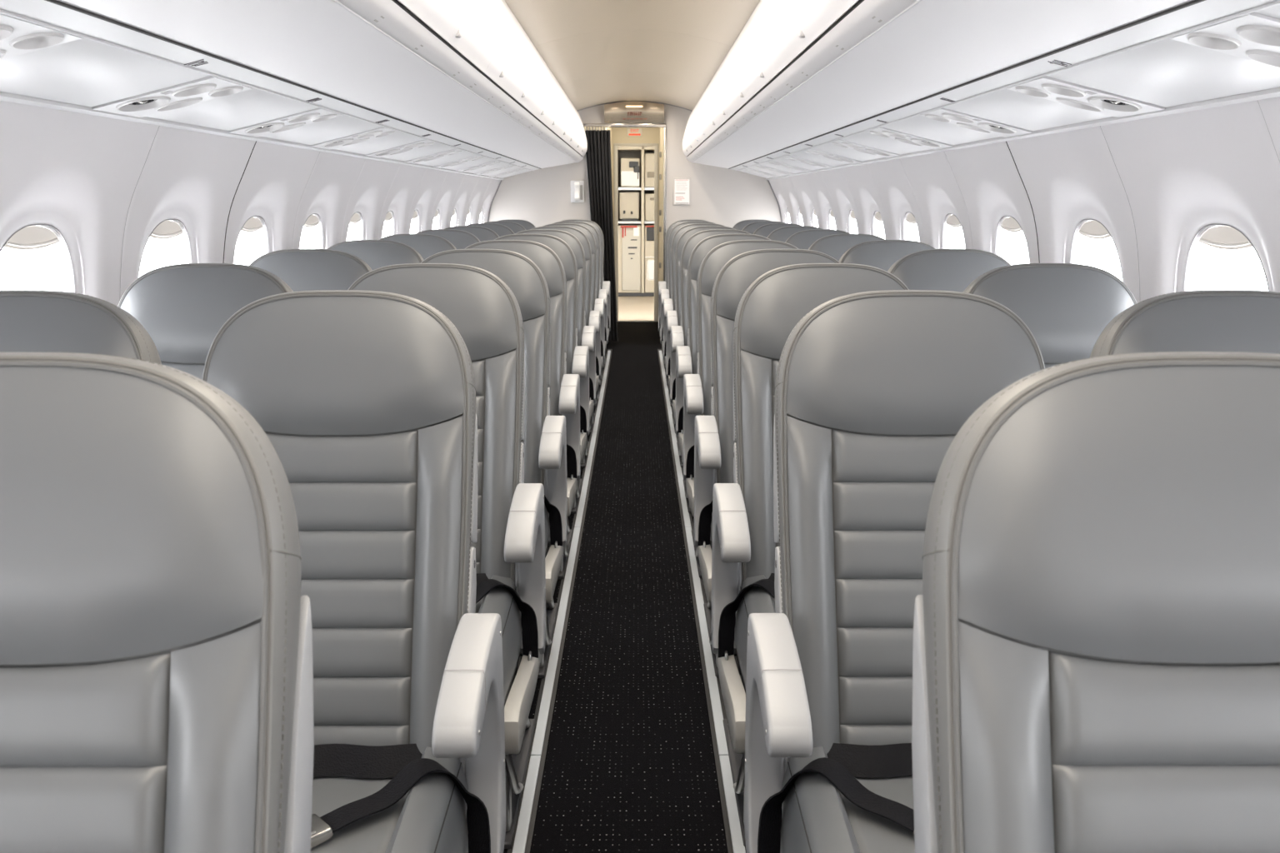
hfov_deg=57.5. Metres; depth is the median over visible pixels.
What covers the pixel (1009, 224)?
shade
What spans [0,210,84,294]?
window
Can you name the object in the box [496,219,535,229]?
seat
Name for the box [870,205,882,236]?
window
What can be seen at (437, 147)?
blank panel
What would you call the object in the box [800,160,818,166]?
light
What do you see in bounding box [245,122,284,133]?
air vent
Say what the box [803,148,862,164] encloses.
unit
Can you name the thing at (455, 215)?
window
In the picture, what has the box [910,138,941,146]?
air vent
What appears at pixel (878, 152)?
air vent
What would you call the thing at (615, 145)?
door frame
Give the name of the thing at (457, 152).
light
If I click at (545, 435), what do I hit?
seat
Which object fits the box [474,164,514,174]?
unit
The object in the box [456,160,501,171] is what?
unit
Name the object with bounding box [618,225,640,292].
cart
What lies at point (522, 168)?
unit
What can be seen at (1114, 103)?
air vent
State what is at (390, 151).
air vent
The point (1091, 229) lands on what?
shade
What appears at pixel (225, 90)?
light
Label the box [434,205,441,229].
window
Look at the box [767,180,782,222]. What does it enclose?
trim
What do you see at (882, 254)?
seat
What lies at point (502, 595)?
seat cushion
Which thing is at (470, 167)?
air vent
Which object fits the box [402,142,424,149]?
light
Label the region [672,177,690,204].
placard
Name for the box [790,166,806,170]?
air vent
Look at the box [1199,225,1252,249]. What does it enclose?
shade
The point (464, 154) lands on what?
blank panel
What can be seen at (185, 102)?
light
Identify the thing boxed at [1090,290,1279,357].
seat
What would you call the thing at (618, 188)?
shelf
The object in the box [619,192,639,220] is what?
storage box
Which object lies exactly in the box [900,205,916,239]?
window
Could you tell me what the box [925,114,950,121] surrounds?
light
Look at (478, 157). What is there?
unit
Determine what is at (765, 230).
seat
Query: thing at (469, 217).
window
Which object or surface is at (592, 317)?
seat
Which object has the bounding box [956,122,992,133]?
light
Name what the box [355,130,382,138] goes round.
light
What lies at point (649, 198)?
storage box
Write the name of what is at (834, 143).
light
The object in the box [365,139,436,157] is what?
unit
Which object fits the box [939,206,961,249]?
window
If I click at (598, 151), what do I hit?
door curtain
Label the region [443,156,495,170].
blank panel
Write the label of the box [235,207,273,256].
window
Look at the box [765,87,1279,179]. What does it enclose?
trim
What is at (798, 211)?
window
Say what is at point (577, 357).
seat
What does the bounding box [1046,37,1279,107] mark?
blank panel
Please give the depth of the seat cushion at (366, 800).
1.61 m
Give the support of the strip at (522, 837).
on the floor
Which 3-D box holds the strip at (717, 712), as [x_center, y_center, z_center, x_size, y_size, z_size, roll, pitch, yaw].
[0.180,0.389,4.302,0.042,0.006,10.900,0,11,0]
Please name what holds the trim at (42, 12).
attached to the wall
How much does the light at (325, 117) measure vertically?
0.034 m
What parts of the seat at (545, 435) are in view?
backrest, leg, cross frame, leg, armrest, rail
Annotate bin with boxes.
[45,0,587,169]
[682,0,1205,169]
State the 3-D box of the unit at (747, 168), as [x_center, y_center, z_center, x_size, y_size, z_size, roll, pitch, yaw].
[0.921,-1.925,8.820,0.255,0.074,0.236,0,11,0]
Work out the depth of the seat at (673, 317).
6.47 m
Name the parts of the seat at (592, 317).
backrest, armrest, rail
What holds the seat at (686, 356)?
on the floor
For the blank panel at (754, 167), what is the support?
attached to the ceiling
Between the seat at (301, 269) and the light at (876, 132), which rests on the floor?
the seat at (301, 269)
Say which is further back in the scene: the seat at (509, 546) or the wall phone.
the wall phone
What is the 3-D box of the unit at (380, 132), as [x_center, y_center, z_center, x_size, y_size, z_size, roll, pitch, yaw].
[-0.988,-1.006,4.054,0.255,0.074,0.236,0,11,0]
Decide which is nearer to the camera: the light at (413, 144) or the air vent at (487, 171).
the light at (413, 144)
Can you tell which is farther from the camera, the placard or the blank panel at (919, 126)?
the placard
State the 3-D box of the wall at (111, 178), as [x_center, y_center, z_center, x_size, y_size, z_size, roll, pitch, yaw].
[-1.202,-0.297,4.296,0.190,1.416,11.422,0,11,0]
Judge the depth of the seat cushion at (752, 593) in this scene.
2.40 m
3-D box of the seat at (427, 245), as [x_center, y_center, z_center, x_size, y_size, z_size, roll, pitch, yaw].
[-0.943,-0.237,4.750,0.484,1.066,0.762,0,11,0]
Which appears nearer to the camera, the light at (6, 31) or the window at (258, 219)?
the light at (6, 31)
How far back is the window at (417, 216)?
6.80 m
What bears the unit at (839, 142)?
attached to the ceiling
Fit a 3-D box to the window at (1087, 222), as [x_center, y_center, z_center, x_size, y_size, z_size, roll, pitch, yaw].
[1.240,-0.338,3.197,0.080,0.518,0.446,0,11,0]
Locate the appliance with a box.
[629,161,639,179]
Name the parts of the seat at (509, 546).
backrest, ribbed panel, leg, cross frame, leg, rail, armrest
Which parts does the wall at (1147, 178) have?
sidewall panel, sidewall panel, sidewall panel, sidewall panel, sidewall panel, sidewall panel, sidewall panel, sidewall panel, sidewall panel, sidewall panel, sidewall panel, sidewall panel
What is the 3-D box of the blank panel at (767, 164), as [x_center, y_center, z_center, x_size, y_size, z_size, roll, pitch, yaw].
[0.925,-1.698,7.629,0.253,0.071,0.561,0,11,0]
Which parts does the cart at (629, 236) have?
door handle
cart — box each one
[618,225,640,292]
[644,225,654,292]
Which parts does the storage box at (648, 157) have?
box handle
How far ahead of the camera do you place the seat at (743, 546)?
2.52 m
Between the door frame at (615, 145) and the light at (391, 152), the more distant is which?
the door frame at (615, 145)
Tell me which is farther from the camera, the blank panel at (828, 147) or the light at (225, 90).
the blank panel at (828, 147)
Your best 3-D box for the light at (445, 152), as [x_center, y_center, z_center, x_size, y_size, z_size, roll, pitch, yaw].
[-0.933,-1.315,5.590,0.090,0.037,0.093,0,11,0]
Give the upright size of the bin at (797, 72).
0.464 m
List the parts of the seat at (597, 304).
backrest, armrest, rail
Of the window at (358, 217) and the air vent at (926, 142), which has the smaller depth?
the air vent at (926, 142)
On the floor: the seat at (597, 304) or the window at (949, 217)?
the seat at (597, 304)
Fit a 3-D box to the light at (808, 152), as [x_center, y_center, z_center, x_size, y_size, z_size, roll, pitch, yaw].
[0.842,-1.343,5.699,0.072,0.034,0.084,0,11,0]
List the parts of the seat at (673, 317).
rail, armrest, backrest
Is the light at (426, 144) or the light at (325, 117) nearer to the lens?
the light at (325, 117)
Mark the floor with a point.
(630, 764)
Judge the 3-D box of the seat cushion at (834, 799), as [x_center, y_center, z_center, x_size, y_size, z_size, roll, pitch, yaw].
[0.419,0.596,1.516,0.436,0.178,0.475,0,11,0]
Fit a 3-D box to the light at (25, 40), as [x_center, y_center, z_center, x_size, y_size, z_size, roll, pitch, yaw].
[-0.893,-0.577,1.727,0.072,0.034,0.084,0,11,0]
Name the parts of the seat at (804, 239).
backrest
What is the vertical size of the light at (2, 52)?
0.039 m
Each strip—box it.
[507,349,612,852]
[657,349,746,852]
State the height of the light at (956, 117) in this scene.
0.037 m
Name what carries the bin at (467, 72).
attached to the ceiling
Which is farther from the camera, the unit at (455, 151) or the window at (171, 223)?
the unit at (455, 151)
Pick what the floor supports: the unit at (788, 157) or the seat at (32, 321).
the seat at (32, 321)
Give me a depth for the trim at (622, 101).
9.57 m
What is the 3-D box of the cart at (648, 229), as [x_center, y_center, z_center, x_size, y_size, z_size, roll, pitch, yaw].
[0.147,-2.181,15.126,0.176,0.855,0.510,0,11,0]
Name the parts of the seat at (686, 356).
rail, armrest, backrest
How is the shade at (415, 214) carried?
attached to the window at (417, 216)
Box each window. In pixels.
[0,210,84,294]
[137,208,198,278]
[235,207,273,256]
[303,206,326,249]
[350,205,366,239]
[385,205,397,235]
[412,205,421,234]
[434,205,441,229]
[451,204,458,226]
[465,204,472,225]
[479,204,484,223]
[785,204,790,223]
[796,204,803,225]
[810,204,817,227]
[826,205,834,229]
[845,205,855,234]
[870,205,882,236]
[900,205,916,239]
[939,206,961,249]
[990,207,1026,258]
[1064,208,1123,281]
[1175,210,1273,292]
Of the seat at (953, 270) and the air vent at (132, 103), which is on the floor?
the seat at (953, 270)
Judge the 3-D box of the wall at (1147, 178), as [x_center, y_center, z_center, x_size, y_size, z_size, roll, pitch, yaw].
[1.148,-0.298,4.302,0.190,1.416,11.422,0,11,0]
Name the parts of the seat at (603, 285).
backrest, armrest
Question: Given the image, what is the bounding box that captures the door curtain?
[583,125,617,341]
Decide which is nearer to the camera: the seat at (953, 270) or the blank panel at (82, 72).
the blank panel at (82, 72)
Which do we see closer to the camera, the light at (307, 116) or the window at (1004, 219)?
the light at (307, 116)
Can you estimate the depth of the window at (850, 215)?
6.81 m
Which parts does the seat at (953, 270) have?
backrest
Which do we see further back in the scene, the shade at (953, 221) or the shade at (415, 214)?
the shade at (415, 214)
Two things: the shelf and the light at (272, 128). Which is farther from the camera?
the shelf
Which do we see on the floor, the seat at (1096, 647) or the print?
the seat at (1096, 647)
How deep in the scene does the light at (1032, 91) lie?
2.54 m
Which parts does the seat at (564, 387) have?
backrest, leg, leg, armrest, rail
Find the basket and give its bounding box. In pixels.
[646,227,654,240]
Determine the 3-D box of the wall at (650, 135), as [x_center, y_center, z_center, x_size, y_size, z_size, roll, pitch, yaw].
[-0.043,-2.082,11.692,0.630,2.060,0.050,0,11,0]
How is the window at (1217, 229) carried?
in the wall at (1147, 178)
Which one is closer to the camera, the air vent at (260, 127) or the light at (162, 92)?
the light at (162, 92)
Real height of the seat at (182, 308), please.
1.066 m
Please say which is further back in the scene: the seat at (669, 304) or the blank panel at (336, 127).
the seat at (669, 304)
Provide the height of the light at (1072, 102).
0.039 m
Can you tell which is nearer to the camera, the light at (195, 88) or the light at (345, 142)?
the light at (195, 88)
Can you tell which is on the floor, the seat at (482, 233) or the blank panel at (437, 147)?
the seat at (482, 233)
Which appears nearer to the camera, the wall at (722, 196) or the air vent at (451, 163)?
the air vent at (451, 163)
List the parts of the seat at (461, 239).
backrest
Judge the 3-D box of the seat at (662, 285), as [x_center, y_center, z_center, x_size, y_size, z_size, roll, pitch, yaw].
[0.377,-0.996,8.685,0.479,1.066,0.758,0,11,0]
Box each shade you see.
[4,225,59,249]
[150,220,183,239]
[240,217,262,232]
[303,215,319,227]
[350,213,359,224]
[385,211,392,221]
[412,210,417,219]
[850,210,855,219]
[875,211,882,221]
[905,213,916,224]
[946,215,961,227]
[1000,217,1021,232]
[1078,220,1110,239]
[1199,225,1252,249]
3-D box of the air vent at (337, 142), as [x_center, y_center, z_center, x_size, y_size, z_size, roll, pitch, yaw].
[-1.038,-0.983,4.016,0.104,0.038,0.135,0,11,0]
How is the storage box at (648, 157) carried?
on the tall cabinet
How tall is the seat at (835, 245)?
1.066 m
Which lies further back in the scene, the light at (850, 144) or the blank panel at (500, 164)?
the blank panel at (500, 164)
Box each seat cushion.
[310,747,469,852]
[475,575,522,706]
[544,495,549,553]
[710,512,712,539]
[734,575,774,689]
[780,746,914,852]
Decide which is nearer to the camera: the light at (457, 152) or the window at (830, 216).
the light at (457, 152)
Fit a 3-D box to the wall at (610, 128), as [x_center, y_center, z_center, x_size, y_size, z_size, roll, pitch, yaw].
[-0.311,-1.890,10.725,0.068,2.050,1.920,0,11,0]
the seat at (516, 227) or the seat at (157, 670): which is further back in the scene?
the seat at (516, 227)
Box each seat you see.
[0,290,161,364]
[0,352,314,852]
[117,263,293,379]
[202,290,505,852]
[249,249,372,291]
[327,240,423,269]
[347,263,545,849]
[379,234,456,259]
[415,229,479,249]
[420,249,567,679]
[445,225,499,241]
[465,240,580,579]
[466,223,514,236]
[484,221,525,233]
[494,234,589,514]
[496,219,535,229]
[515,229,595,468]
[530,225,600,434]
[542,223,604,407]
[551,221,608,386]
[560,219,610,369]
[658,219,707,369]
[660,221,715,386]
[662,223,724,407]
[665,225,736,433]
[670,229,750,467]
[675,234,769,514]
[682,240,798,579]
[693,249,839,678]
[710,263,909,848]
[732,219,771,230]
[741,221,784,234]
[744,290,1044,852]
[752,223,800,237]
[766,225,821,242]
[785,229,849,249]
[807,234,885,260]
[838,240,935,271]
[887,249,1010,292]
[911,351,1279,852]
[963,263,1136,369]
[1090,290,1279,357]
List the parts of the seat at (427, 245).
backrest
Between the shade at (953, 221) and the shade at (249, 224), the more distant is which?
the shade at (953, 221)
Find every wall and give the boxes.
[0,100,500,305]
[489,101,780,232]
[609,127,611,164]
[611,127,659,321]
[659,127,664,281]
[768,96,1279,303]
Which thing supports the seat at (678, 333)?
on the floor
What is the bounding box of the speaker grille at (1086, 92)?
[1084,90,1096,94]
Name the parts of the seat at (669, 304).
armrest, backrest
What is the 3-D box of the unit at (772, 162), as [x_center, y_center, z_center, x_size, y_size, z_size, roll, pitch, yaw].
[0.925,-1.619,7.233,0.255,0.074,0.236,0,11,0]
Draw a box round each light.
[0,25,13,39]
[0,50,5,58]
[9,32,64,49]
[155,97,202,111]
[160,90,174,94]
[170,83,216,96]
[208,85,243,96]
[270,122,305,132]
[286,112,319,122]
[310,114,337,121]
[340,137,369,145]
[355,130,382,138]
[374,130,394,137]
[388,148,412,154]
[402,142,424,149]
[416,142,434,147]
[423,155,443,161]
[435,150,454,155]
[447,150,462,154]
[449,160,467,166]
[460,157,477,161]
[790,157,806,161]
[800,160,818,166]
[805,150,819,154]
[812,150,830,156]
[823,155,844,161]
[831,142,849,147]
[840,142,863,149]
[853,148,877,154]
[870,130,889,137]
[881,130,908,138]
[895,137,923,145]
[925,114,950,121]
[941,113,974,122]
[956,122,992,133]
[1015,86,1049,97]
[1041,83,1086,97]
[1055,97,1104,111]
[1187,32,1241,49]
[1236,25,1279,46]
[1245,50,1279,67]
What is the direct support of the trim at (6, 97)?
attached to the wall at (111, 178)
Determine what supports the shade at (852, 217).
attached to the window at (850, 215)
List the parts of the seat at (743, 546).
rail, armrest, cross frame, ribbed panel, backrest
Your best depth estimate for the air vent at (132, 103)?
2.44 m
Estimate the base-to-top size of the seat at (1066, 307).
1.066 m
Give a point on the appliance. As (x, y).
(632, 164)
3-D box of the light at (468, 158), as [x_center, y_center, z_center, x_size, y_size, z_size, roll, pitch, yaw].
[-0.936,-1.468,6.383,0.090,0.037,0.093,0,11,0]
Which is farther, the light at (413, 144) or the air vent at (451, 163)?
the air vent at (451, 163)
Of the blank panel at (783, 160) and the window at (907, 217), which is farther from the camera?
the blank panel at (783, 160)
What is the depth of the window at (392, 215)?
6.09 m
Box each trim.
[0,0,539,170]
[0,91,504,179]
[487,180,502,221]
[577,100,692,111]
[730,0,1279,170]
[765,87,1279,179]
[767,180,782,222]
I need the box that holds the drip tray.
[621,218,637,220]
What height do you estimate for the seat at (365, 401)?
1.066 m
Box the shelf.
[617,187,654,190]
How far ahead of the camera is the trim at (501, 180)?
9.71 m
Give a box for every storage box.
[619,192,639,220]
[620,158,639,187]
[644,153,654,187]
[645,194,654,220]
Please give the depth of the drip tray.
14.78 m
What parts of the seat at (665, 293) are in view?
armrest, backrest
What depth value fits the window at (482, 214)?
9.61 m
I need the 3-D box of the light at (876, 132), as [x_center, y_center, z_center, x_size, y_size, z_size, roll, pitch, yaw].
[0.846,-1.037,4.112,0.072,0.034,0.084,0,11,0]
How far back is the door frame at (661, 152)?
10.72 m
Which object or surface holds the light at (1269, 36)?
attached to the unit at (1255, 37)
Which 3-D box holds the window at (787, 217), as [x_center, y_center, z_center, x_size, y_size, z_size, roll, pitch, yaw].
[1.222,-1.553,9.498,0.080,0.518,0.446,0,11,0]
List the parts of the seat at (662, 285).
armrest, backrest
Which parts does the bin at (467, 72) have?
lip trim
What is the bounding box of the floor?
[503,296,736,852]
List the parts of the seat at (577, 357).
backrest, leg, armrest, rail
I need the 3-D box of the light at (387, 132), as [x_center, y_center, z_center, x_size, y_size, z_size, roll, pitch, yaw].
[-0.900,-1.036,4.107,0.072,0.034,0.084,0,11,0]
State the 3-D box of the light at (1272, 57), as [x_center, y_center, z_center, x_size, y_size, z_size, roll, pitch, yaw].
[0.960,-0.553,1.746,0.104,0.039,0.070,0,11,0]
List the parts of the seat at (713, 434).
rail, armrest, leg, backrest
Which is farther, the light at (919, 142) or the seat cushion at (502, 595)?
the light at (919, 142)
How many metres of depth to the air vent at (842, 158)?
5.58 m
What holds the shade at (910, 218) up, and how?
attached to the window at (907, 217)
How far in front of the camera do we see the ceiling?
5.87 m
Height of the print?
0.178 m
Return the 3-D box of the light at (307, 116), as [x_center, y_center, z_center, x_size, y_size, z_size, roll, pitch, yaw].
[-0.926,-0.855,3.209,0.090,0.037,0.093,0,11,0]
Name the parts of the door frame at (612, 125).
door header panel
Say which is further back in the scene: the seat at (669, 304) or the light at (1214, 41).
the seat at (669, 304)
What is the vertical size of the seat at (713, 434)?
1.066 m
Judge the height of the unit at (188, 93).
0.074 m
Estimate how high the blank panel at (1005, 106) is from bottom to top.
0.071 m
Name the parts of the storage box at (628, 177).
box lid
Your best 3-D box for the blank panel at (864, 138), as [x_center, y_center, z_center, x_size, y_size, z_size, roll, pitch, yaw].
[0.934,-1.086,4.456,0.253,0.071,0.561,0,11,0]
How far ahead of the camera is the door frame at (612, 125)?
9.55 m
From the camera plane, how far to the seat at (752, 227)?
8.07 m
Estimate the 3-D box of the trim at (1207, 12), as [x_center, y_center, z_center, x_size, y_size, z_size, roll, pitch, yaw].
[0.776,-1.062,4.126,0.064,0.030,11.100,0,11,0]
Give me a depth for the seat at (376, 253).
4.13 m
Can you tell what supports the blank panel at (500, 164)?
attached to the ceiling
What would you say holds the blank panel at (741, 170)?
attached to the ceiling
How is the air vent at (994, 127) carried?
attached to the unit at (963, 120)
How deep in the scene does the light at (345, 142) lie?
4.10 m
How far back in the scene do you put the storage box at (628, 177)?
14.71 m
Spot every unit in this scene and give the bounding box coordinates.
[0,13,81,59]
[91,75,252,117]
[229,107,342,137]
[310,126,399,149]
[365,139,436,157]
[404,148,463,164]
[433,155,484,168]
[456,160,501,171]
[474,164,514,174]
[489,167,525,177]
[744,167,779,177]
[755,164,794,174]
[766,160,811,171]
[782,155,834,168]
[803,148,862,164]
[829,139,899,158]
[865,126,953,149]
[919,107,1032,137]
[1006,75,1165,117]
[1170,12,1279,67]
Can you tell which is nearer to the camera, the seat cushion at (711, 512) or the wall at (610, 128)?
the seat cushion at (711, 512)
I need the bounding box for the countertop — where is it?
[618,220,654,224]
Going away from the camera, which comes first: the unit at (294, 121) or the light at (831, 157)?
the unit at (294, 121)
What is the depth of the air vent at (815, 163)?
6.36 m
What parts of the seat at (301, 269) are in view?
backrest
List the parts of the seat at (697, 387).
rail, armrest, backrest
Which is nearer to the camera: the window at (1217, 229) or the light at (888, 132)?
the window at (1217, 229)
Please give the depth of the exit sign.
11.50 m
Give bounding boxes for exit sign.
[626,128,642,136]
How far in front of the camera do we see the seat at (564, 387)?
4.10 m
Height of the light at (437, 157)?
0.039 m
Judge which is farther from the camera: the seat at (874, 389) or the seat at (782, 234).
the seat at (782, 234)
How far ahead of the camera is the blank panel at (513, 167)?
8.45 m
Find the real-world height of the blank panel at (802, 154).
0.071 m
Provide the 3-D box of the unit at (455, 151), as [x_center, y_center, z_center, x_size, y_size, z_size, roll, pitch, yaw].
[-0.992,-1.312,5.641,0.255,0.074,0.236,0,11,0]
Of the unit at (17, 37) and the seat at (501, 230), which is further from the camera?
the seat at (501, 230)
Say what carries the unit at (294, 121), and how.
attached to the ceiling
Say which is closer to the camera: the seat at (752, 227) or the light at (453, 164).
the light at (453, 164)
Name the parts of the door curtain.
rail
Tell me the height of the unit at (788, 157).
0.074 m
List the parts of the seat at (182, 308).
ribbed panel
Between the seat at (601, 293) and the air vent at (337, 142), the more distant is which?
the seat at (601, 293)
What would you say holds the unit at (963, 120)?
attached to the ceiling
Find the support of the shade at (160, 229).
attached to the window at (171, 223)
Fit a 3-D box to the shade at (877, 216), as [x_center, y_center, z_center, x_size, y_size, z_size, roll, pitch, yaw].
[1.225,-1.074,5.960,0.015,0.050,0.241,0,11,0]
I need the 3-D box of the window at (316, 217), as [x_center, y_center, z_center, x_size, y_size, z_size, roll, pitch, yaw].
[-1.292,-0.606,4.591,0.080,0.518,0.446,0,11,0]
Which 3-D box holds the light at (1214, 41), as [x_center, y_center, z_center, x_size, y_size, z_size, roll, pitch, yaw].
[0.853,-0.578,1.732,0.072,0.034,0.084,0,11,0]
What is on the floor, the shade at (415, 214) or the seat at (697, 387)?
the seat at (697, 387)
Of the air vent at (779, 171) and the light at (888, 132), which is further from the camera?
the air vent at (779, 171)
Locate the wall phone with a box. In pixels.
[570,180,584,202]
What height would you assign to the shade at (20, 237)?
0.050 m
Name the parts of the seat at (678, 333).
rail, armrest, backrest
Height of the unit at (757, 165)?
0.074 m
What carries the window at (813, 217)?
in the wall at (1147, 178)
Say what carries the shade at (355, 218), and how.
attached to the window at (358, 217)
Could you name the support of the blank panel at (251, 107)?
attached to the ceiling
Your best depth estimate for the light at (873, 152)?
4.89 m
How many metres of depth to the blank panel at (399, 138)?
4.45 m
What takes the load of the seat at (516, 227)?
on the floor
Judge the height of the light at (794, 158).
0.037 m
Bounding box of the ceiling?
[504,0,759,110]
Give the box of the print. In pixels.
[675,181,688,203]
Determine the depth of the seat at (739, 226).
8.86 m
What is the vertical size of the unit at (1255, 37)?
0.074 m
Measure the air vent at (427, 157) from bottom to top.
0.038 m
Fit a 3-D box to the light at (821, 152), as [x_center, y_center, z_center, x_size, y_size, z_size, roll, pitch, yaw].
[0.871,-1.315,5.595,0.090,0.037,0.093,0,11,0]
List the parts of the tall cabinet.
kick plate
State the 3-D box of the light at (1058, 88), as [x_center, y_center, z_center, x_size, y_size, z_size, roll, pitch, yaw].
[0.880,-0.703,2.421,0.090,0.037,0.093,0,11,0]
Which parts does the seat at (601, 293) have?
backrest, armrest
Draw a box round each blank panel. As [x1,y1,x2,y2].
[0,37,210,107]
[146,88,318,130]
[261,115,382,144]
[332,131,424,154]
[381,142,454,161]
[417,150,477,166]
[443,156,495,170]
[465,161,509,173]
[480,165,521,175]
[495,169,530,178]
[738,169,774,178]
[747,165,788,175]
[759,161,803,173]
[772,156,824,170]
[790,150,849,166]
[811,142,884,161]
[840,131,931,154]
[881,115,999,144]
[942,88,1111,130]
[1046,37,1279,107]
[1253,4,1279,19]
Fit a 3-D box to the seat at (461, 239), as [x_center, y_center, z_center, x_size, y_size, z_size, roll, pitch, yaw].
[-0.945,-0.389,5.536,0.484,1.066,0.762,0,11,0]
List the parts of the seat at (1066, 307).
ribbed panel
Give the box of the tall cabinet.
[617,146,654,296]
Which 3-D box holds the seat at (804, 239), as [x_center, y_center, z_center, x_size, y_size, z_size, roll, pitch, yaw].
[0.878,-0.390,5.541,0.484,1.066,0.762,0,11,0]
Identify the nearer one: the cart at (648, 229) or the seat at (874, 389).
the seat at (874, 389)
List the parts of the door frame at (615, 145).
sill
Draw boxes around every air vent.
[115,96,170,111]
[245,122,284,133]
[322,138,354,146]
[375,148,399,155]
[412,155,433,162]
[440,161,459,167]
[461,166,478,170]
[479,170,494,174]
[775,170,789,174]
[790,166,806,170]
[809,161,827,167]
[833,156,854,162]
[865,149,890,155]
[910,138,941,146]
[977,122,1016,133]
[1087,96,1141,111]
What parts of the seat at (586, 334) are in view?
backrest, armrest, rail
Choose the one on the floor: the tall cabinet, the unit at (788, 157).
the tall cabinet
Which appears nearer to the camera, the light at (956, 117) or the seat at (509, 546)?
the seat at (509, 546)
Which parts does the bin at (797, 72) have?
lip trim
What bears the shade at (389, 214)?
attached to the window at (392, 215)
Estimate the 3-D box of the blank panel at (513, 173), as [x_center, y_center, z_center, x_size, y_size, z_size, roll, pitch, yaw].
[-1.003,-2.011,9.254,0.253,0.071,0.561,0,11,0]
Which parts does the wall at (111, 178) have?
sidewall panel, sidewall panel, sidewall panel, sidewall panel, sidewall panel, sidewall panel, sidewall panel, sidewall panel, sidewall panel, sidewall panel, sidewall panel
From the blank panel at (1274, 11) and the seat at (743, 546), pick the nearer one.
the blank panel at (1274, 11)
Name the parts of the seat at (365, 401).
ribbed panel, armrest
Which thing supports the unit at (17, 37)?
attached to the ceiling
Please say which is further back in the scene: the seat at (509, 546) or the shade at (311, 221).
the shade at (311, 221)
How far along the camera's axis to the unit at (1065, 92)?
2.46 m
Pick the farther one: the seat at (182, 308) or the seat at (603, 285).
the seat at (603, 285)
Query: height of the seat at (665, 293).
1.066 m
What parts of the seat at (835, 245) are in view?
backrest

